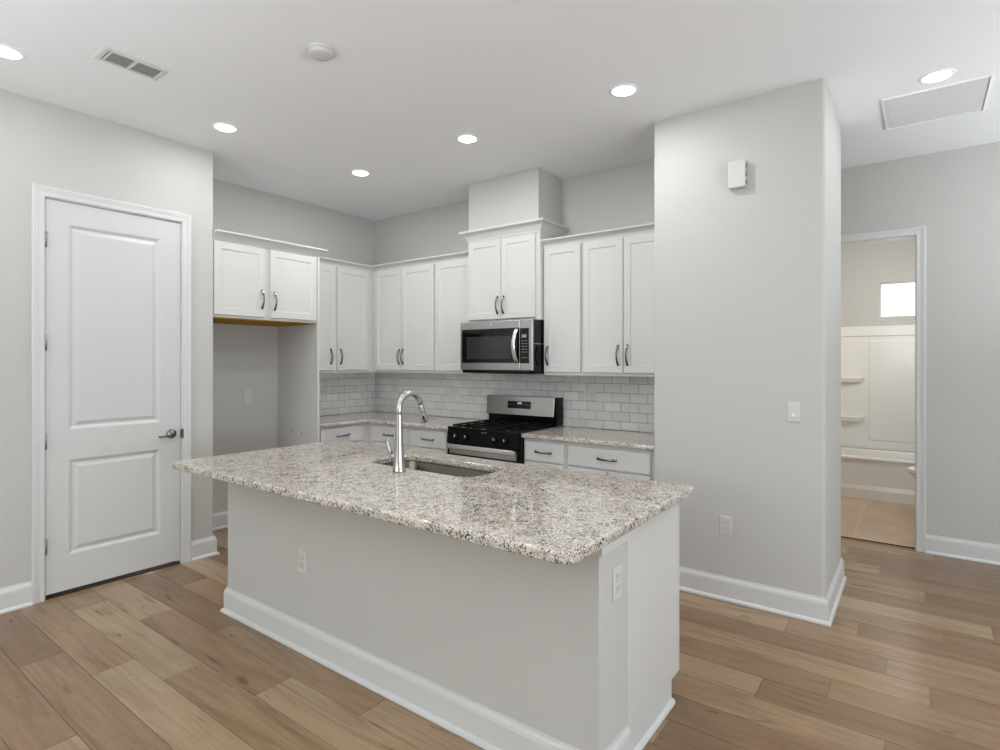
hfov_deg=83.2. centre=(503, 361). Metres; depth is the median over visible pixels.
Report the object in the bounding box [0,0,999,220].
ceiling
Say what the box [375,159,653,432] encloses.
wall
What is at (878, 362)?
shower surround
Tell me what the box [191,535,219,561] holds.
baseboard
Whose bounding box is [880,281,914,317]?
window frame
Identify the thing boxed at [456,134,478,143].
recessed light
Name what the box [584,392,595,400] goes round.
wall outlet
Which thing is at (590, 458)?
base cabinet
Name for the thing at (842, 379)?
shelf
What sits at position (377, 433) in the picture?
base cabinet
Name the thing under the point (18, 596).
baseboard
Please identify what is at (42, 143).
wall
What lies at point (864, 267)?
wall
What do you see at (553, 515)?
island countertop
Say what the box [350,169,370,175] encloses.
recessed light
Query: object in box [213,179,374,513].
wall
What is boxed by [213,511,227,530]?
baseboard
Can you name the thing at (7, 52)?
recessed light
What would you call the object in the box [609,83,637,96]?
recessed light
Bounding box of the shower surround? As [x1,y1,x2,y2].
[841,325,914,451]
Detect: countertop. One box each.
[172,440,693,564]
[320,411,480,429]
[521,426,653,449]
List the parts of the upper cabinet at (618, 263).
door, crown molding, handle, handle, door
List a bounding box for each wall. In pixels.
[0,89,212,587]
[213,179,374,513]
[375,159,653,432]
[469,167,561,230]
[654,78,840,597]
[841,141,999,544]
[841,238,914,452]
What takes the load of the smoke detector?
attached to the ceiling
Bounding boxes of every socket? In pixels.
[616,572,620,581]
[616,583,620,593]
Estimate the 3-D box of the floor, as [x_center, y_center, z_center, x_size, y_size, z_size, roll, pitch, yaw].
[0.691,1.506,1.777,9.200,0.101,11.880,0,0,36]
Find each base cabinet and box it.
[320,423,367,443]
[368,423,409,448]
[410,427,447,453]
[524,438,565,468]
[566,442,653,480]
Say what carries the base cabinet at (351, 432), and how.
on the floor
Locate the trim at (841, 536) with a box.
[841,536,914,548]
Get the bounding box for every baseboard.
[0,581,32,613]
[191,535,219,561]
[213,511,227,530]
[679,558,846,626]
[926,534,999,564]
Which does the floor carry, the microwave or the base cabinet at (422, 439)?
the base cabinet at (422, 439)
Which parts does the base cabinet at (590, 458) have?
door, handle, door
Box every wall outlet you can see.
[243,390,250,402]
[298,549,306,573]
[320,387,327,394]
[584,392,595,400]
[612,563,621,601]
[720,515,731,535]
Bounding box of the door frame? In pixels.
[841,225,925,552]
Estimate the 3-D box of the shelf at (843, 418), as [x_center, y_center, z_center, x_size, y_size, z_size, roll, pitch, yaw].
[3.997,0.672,6.628,0.417,0.046,0.112,0,0,36]
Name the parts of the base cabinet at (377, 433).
drawer, door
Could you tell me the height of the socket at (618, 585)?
0.028 m
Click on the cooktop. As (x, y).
(474, 427)
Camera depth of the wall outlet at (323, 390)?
5.77 m
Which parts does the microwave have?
door, door glass, handle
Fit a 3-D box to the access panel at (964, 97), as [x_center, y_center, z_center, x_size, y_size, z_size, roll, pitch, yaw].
[2.646,-1.577,3.466,0.510,0.010,0.540,0,0,36]
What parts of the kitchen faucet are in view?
lever, spout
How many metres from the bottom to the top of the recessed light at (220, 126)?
0.014 m
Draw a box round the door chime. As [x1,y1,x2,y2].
[728,159,746,189]
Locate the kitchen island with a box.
[220,482,678,749]
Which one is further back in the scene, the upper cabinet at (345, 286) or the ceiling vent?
the upper cabinet at (345, 286)
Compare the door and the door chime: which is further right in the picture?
the door chime
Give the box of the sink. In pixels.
[383,461,493,476]
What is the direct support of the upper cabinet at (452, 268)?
attached to the wall at (623, 403)
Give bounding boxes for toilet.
[907,466,914,478]
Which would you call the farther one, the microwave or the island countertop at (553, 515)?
the microwave
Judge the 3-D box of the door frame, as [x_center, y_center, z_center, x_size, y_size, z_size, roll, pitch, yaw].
[2.893,0.210,4.608,0.896,2.494,0.138,0,0,36]
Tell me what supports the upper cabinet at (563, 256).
attached to the wall at (623, 403)
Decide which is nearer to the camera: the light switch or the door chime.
the light switch
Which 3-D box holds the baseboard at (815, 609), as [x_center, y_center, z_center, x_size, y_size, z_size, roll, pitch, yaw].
[1.438,1.387,3.888,1.520,0.140,0.855,0,0,36]
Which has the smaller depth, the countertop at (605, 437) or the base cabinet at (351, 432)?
the countertop at (605, 437)
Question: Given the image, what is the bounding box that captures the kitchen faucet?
[385,390,427,472]
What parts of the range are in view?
handle, control panel, oven door, knob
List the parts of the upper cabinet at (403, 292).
door, crown molding, door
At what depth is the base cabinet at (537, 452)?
4.26 m
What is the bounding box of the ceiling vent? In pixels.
[93,46,169,80]
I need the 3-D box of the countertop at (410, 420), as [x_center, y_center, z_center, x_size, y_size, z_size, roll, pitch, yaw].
[-1.117,0.573,5.356,1.682,0.032,1.170,0,0,36]
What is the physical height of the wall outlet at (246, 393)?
0.115 m
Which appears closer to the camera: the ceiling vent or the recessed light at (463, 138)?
the ceiling vent
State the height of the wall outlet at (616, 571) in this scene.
0.115 m
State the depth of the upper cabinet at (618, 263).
4.22 m
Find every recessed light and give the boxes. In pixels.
[0,43,25,60]
[211,122,238,132]
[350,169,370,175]
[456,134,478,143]
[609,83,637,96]
[918,68,955,83]
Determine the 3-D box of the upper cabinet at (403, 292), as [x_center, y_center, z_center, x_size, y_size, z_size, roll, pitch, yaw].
[-0.939,-0.441,5.729,0.914,1.105,0.359,0,0,36]
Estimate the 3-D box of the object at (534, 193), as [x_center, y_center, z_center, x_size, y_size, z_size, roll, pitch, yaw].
[0.096,-1.368,4.956,0.743,0.430,0.376,0,0,36]
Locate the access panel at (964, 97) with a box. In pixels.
[882,74,992,129]
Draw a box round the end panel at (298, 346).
[278,257,319,447]
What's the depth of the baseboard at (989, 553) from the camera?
4.16 m
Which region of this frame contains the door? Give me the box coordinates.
[31,183,190,604]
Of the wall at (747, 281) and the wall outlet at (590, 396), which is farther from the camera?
the wall outlet at (590, 396)
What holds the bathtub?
on the floor
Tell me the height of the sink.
0.212 m
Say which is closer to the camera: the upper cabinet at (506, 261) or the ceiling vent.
the ceiling vent
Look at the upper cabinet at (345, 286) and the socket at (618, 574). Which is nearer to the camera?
the socket at (618, 574)
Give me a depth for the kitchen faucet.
2.78 m
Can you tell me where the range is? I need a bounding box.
[446,394,562,463]
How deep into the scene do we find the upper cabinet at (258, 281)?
4.60 m
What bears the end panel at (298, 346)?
on the floor
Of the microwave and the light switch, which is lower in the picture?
the light switch
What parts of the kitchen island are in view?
baseboard, panel, shoe molding, frame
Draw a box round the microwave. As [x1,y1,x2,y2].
[461,319,543,373]
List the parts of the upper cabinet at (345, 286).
door, crown molding, door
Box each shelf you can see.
[841,378,864,381]
[841,416,864,420]
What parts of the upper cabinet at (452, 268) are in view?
crown molding, door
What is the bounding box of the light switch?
[787,402,800,422]
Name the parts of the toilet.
lid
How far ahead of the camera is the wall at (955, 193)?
4.20 m
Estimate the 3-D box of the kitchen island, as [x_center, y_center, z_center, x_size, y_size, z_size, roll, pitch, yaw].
[-0.422,1.020,2.887,2.457,0.874,0.824,0,0,36]
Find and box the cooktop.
[448,421,556,434]
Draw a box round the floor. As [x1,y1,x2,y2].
[0,497,999,749]
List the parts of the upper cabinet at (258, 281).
door, handle, crown molding, handle, door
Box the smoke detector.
[306,42,334,61]
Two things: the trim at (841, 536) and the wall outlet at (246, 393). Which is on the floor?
the trim at (841, 536)
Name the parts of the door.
lever, strike plate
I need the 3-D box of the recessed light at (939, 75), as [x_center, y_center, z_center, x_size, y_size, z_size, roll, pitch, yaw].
[2.402,-1.575,3.123,0.168,0.014,0.168,0,0,36]
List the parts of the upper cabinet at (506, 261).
door, handle, handle, crown molding, door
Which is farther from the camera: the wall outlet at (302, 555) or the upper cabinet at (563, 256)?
the upper cabinet at (563, 256)
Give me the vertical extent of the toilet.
0.793 m
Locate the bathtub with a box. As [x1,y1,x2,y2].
[841,447,914,505]
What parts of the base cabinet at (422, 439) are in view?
door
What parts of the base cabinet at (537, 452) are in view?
handle, drawer, door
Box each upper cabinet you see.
[213,229,327,326]
[319,257,371,372]
[371,256,435,372]
[432,251,487,373]
[459,217,568,321]
[541,234,582,375]
[579,223,653,376]
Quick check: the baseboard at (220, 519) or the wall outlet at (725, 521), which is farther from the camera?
the baseboard at (220, 519)

